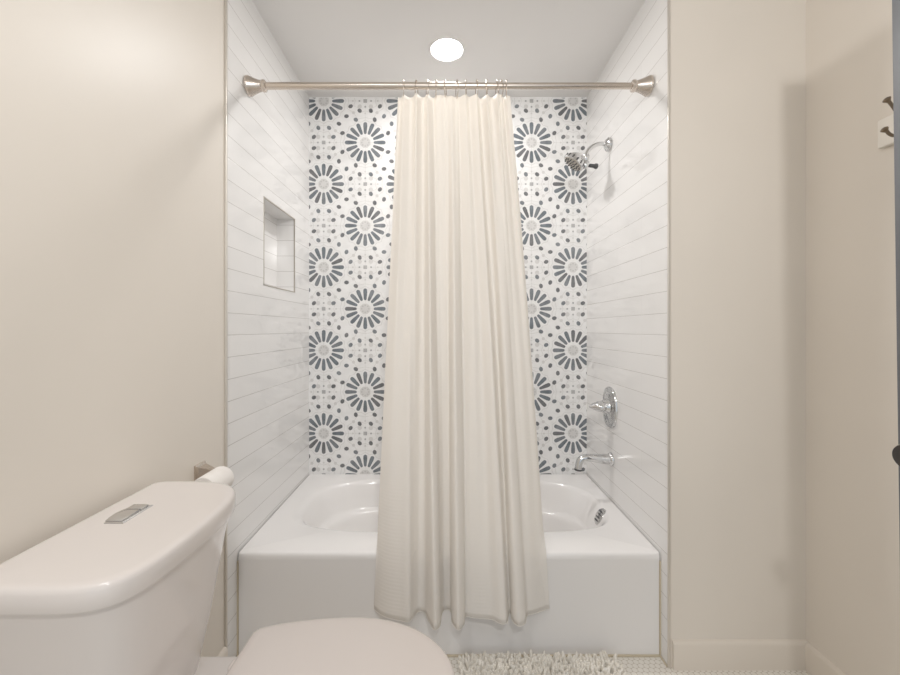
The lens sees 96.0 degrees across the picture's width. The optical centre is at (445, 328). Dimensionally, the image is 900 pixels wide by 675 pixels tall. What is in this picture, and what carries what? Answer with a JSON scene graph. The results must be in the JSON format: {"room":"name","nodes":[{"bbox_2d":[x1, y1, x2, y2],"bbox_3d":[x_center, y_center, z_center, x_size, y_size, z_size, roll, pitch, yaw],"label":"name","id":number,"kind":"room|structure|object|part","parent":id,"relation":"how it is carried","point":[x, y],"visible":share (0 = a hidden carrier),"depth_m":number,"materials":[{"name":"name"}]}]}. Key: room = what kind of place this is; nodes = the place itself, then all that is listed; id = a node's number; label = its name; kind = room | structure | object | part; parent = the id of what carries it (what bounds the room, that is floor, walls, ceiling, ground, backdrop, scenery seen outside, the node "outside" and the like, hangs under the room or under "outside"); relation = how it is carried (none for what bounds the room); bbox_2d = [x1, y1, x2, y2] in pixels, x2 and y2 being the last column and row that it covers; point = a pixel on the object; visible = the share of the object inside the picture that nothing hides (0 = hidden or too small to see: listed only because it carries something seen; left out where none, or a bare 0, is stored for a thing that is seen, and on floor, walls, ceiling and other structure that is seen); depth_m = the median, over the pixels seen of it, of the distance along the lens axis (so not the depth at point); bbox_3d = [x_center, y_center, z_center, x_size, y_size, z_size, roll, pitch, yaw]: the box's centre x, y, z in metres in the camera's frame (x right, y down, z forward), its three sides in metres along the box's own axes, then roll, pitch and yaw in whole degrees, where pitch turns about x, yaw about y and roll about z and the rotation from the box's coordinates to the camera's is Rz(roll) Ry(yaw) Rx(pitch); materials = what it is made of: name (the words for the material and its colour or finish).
{"room":"bathroom","nodes":[
{"label":"bathroom","id":0,"kind":"room"},
{"bbox_2d":[0,0,308,656],"bbox_3d":[-0.808,-0.048,0.314,0.110,2.456,3.828,0,0,0],"label":"wall","id":1,"kind":"structure","parent":0,"point":[112,111],"depth_m":1.02,"materials":[{"name":"beige paint"}]},
{"bbox_2d":[194,461,225,480],"bbox_3d":[-0.711,0.438,1.189,0.093,0.052,0.158,0,0,0],"label":"toilet paper holder","id":2,"kind":"object","parent":1,"relation":"attached to","point":[202,468],"visible":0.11,"depth_m":1.23,"materials":[{"name":"silver metal"}]},
{"bbox_3d":[-0.727,0.438,1.242,0.060,0.052,0.052,0,0,0],"label":"wall post","id":3,"kind":"part","parent":2,"relation":"part of","materials":[{"name":"silver metal"}]},
{"bbox_2d":[195,466,233,485],"bbox_3d":[-0.676,0.450,1.175,0.073,0.073,0.099,0,0,0],"label":"toilet paper roll","id":4,"kind":"object","parent":2,"relation":"on","point":[221,474],"visible":0.46,"depth_m":1.18,"materials":[{"name":"beige paper"}]},
{"bbox_2d":[217,646,227,656],"bbox_3d":[-0.750,1.131,-0.110,0.013,0.098,2.981,0,0,0],"label":"baseboard","id":5,"kind":"structure","parent":1,"relation":"attached to","point":[224,652],"depth_m":1.36,"materials":[{"name":"beige paint"}]},
{"bbox_2d":[224,0,227,648],"bbox_3d":[-0.753,-0.048,1.386,0.008,2.456,0.008,0,0,0],"label":"trim","id":6,"kind":"structure","parent":1,"relation":"attached to","point":[225,1],"depth_m":1.38,"materials":[{"name":"silver"}]},
{"bbox_2d":[264,197,294,292],"bbox_3d":[-0.754,-0.364,1.845,0.006,0.368,0.346,0,0,0],"label":"trim","id":7,"kind":"structure","parent":1,"relation":"attached to","point":[264,197],"depth_m":1.97,"materials":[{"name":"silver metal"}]},
{"bbox_2d":[243,75,653,96],"bbox_3d":[0.011,-0.921,1.535,1.525,0.072,0.072,0,0,0],"label":"curtain rod","id":8,"kind":"object","parent":1,"relation":"attached to","point":[644,86],"visible":1,"depth_m":1.52,"materials":[{"name":"silver metal"}]},
{"bbox_3d":[0.011,-0.921,1.535,1.467,0.024,0.024,0,0,0],"label":"rod","id":9,"kind":"part","parent":8,"relation":"part of","materials":[{"name":"silver metal"}]},
{"bbox_3d":[-0.161,-0.909,1.535,0.008,0.069,0.044,0,0,-6],"label":"curtain ring","id":10,"kind":"object","parent":8,"relation":"hanging from","visible":0},
{"bbox_2d":[374,93,548,630],"bbox_3d":[0.056,0.060,1.450,0.632,1.889,0.205,0,0,0],"label":"shower curtain","id":11,"kind":"object","parent":10,"relation":"hanging from","point":[460,522],"visible":1,"depth_m":1.46,"materials":[{"name":"white fabric"}]},
{"bbox_2d":[237,560,660,654],"bbox_3d":[0.011,1.008,1.468,1.527,0.343,0.022,0,0,0],"label":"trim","id":12,"kind":"structure","parent":1,"relation":"attached to","point":[238,560],"depth_m":1.46,"materials":[{"name":"beige"}]},
{"bbox_2d":[236,654,666,666],"bbox_3d":[0.011,1.177,1.427,1.527,0.006,0.073,0,0,0],"label":"trim","id":13,"kind":"structure","parent":1,"relation":"attached to","point":[448,655],"depth_m":1.46,"materials":[{"name":"beige"}]},
{"bbox_2d":[309,97,586,474],"bbox_3d":[0.005,-0.048,2.277,1.717,2.456,0.101,0,0,0],"label":"wall","id":14,"kind":"structure","parent":0,"point":[352,140],"depth_m":2.23,"materials":[{"name":"white tile"}]},
{"bbox_2d":[252,0,644,96],"bbox_3d":[0.226,-1.301,0.364,2.258,0.050,3.928,0,0,0],"label":"ceiling","id":15,"kind":"structure","parent":0,"point":[321,40],"depth_m":1.78,"materials":[{"name":"paint"}]},
{"bbox_2d":[428,36,464,61],"bbox_3d":[0.004,-1.272,1.846,0.168,0.007,0.168,0,0,0],"label":"recessed light","id":16,"kind":"object","parent":15,"relation":"in","point":[443,48],"visible":1,"depth_m":1.84,"materials":[{"name":"paint"}]},
{"bbox_2d":[448,657,809,674],"bbox_3d":[0.226,1.205,0.364,2.258,0.050,3.928,0,0,0],"label":"floor","id":17,"kind":"structure","parent":0,"point":[631,665],"depth_m":1.40,"materials":[{"name":"tile"}]},
{"bbox_2d":[0,481,454,674],"bbox_3d":[-0.357,0.778,0.812,0.755,0.804,0.432,0,0,0],"label":"toilet","id":18,"kind":"object","parent":17,"relation":"on","point":[128,588],"visible":1,"depth_m":0.74,"materials":[{"name":"white ceramic"}]},
{"bbox_3d":[-0.611,0.602,0.812,0.249,0.357,0.408,0,0,0],"label":"tank","id":19,"kind":"part","parent":18,"relation":"part of","materials":[{"name":"white ceramic"}]},
{"bbox_3d":[-0.606,0.403,0.812,0.259,0.041,0.432,0,0,0],"label":"tank lid","id":20,"kind":"part","parent":18,"relation":"part of","materials":[{"name":"white ceramic"}]},
{"bbox_3d":[-0.658,0.381,0.835,0.050,0.004,0.083,0,0,0],"label":"flush plate","id":21,"kind":"part","parent":18,"relation":"part of","materials":[{"name":"silver metal"}]},
{"bbox_3d":[-0.216,0.713,0.812,0.472,0.022,0.368,0,0,0],"label":"seat lid","id":22,"kind":"part","parent":18,"relation":"part of","materials":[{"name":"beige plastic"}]},
{"bbox_2d":[238,474,658,653],"bbox_3d":[0.011,0.989,1.842,1.517,0.382,0.766,0,0,0],"label":"bathtub","id":23,"kind":"object","parent":17,"relation":"on","point":[315,556],"visible":0.46,"depth_m":1.46,"materials":[{"name":"white ceramic"}]},
{"bbox_3d":[0.688,0.835,1.800,0.052,0.071,0.070,0,0,0],"label":"overflow plate","id":24,"kind":"part","parent":23,"relation":"part of","materials":[{"name":"silver metal"}]},
{"bbox_2d":[457,649,627,674],"bbox_3d":[0.325,1.158,1.211,0.576,0.044,0.470,0,0,0],"label":"bath mat","id":25,"kind":"object","parent":17,"relation":"on","point":[533,664],"visible":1,"depth_m":1.38,"materials":[{"name":"beige fabric"}]},
{"bbox_2d":[892,0,899,542],"bbox_3d":[0.864,0.156,0.395,0.155,2.023,0.730,-1,0,0],"label":"door","id":26,"kind":"structure","parent":17,"relation":"on","point":[895,3],"depth_m":0.76,"materials":[{"name":"grey paint"}]},
{"bbox_3d":[0.818,0.221,0.698,0.060,0.058,0.058,-1,0,0],"label":"knob","id":27,"kind":"part","parent":26,"relation":"part of","materials":[{"name":"black metal"}]},
{"bbox_2d":[587,0,805,666],"bbox_3d":[1.014,-0.048,1.850,0.481,2.456,0.876,0,0,0],"label":"wall","id":28,"kind":"structure","parent":0,"point":[738,67],"depth_m":1.41,"materials":[{"name":"beige paint"}]},
{"bbox_2d":[564,137,611,171],"bbox_3d":[0.666,-0.823,1.908,0.215,0.158,0.109,0,0,0],"label":"shower","id":29,"kind":"object","parent":28,"relation":"attached to","point":[576,161],"visible":1,"depth_m":1.90,"materials":[{"name":"silver metal"}]},
{"bbox_3d":[0.694,-0.765,1.904,0.042,0.026,0.026,0,0,0],"label":"diverter knob","id":30,"kind":"part","parent":29,"relation":"part of","materials":[{"name":"grey metal"}]},
{"bbox_3d":[0.709,-0.846,1.911,0.114,0.076,0.019,0,0,0],"label":"arm","id":31,"kind":"part","parent":29,"relation":"part of","materials":[{"name":"silver metal"}]},
{"bbox_2d":[574,452,613,471],"bbox_3d":[0.686,0.618,1.888,0.175,0.084,0.062,0,0,0],"label":"tub spout","id":32,"kind":"object","parent":28,"relation":"attached to","point":[608,458],"visible":1,"depth_m":1.87,"materials":[{"name":"silver metal"}]},
{"bbox_2d":[589,386,616,427],"bbox_3d":[0.722,0.368,1.905,0.102,0.194,0.156,0,0,0],"label":"shower valve","id":33,"kind":"object","parent":28,"relation":"attached to","point":[608,405],"visible":1,"depth_m":1.87,"materials":[{"name":"silver metal"}]},
{"bbox_3d":[0.708,0.364,1.905,0.073,0.052,0.084,0,0,0],"label":"lever","id":34,"kind":"part","parent":33,"relation":"part of","materials":[{"name":"silver metal"}]},
{"bbox_2d":[667,0,670,667],"bbox_3d":[0.776,-0.048,1.411,0.009,2.456,0.006,0,0,0],"label":"trim","id":35,"kind":"structure","parent":28,"relation":"attached to","point":[668,1],"depth_m":1.41,"materials":[{"name":"beige"}]},
{"bbox_2d":[672,639,807,670],"bbox_3d":[1.021,1.131,1.405,0.468,0.098,0.013,0,0,0],"label":"baseboard","id":36,"kind":"structure","parent":28,"relation":"attached to","point":[687,654],"depth_m":1.40,"materials":[{"name":"beige paint"}]},
{"bbox_2d":[806,0,899,674],"bbox_3d":[1.305,-0.048,0.364,0.100,2.456,3.928,0,0,0],"label":"wall","id":37,"kind":"structure","parent":0,"point":[853,545],"depth_m":1.26,"materials":[{"name":"beige paint"}]},
{"bbox_2d":[806,642,846,674],"bbox_3d":[1.248,1.131,-0.101,0.013,0.098,2.999,0,0,0],"label":"baseboard","id":38,"kind":"structure","parent":37,"relation":"attached to","point":[817,663],"depth_m":1.35,"materials":[{"name":"beige paint"}]},
{"bbox_2d":[878,96,893,148],"bbox_3d":[1.210,-0.567,0.891,0.090,0.108,0.542,0,0,0],"label":"hook rail","id":39,"kind":"object","parent":37,"relation":"attached to","point":[886,125],"visible":0.73,"depth_m":1.13,"materials":[{"name":"white"}]}
]}

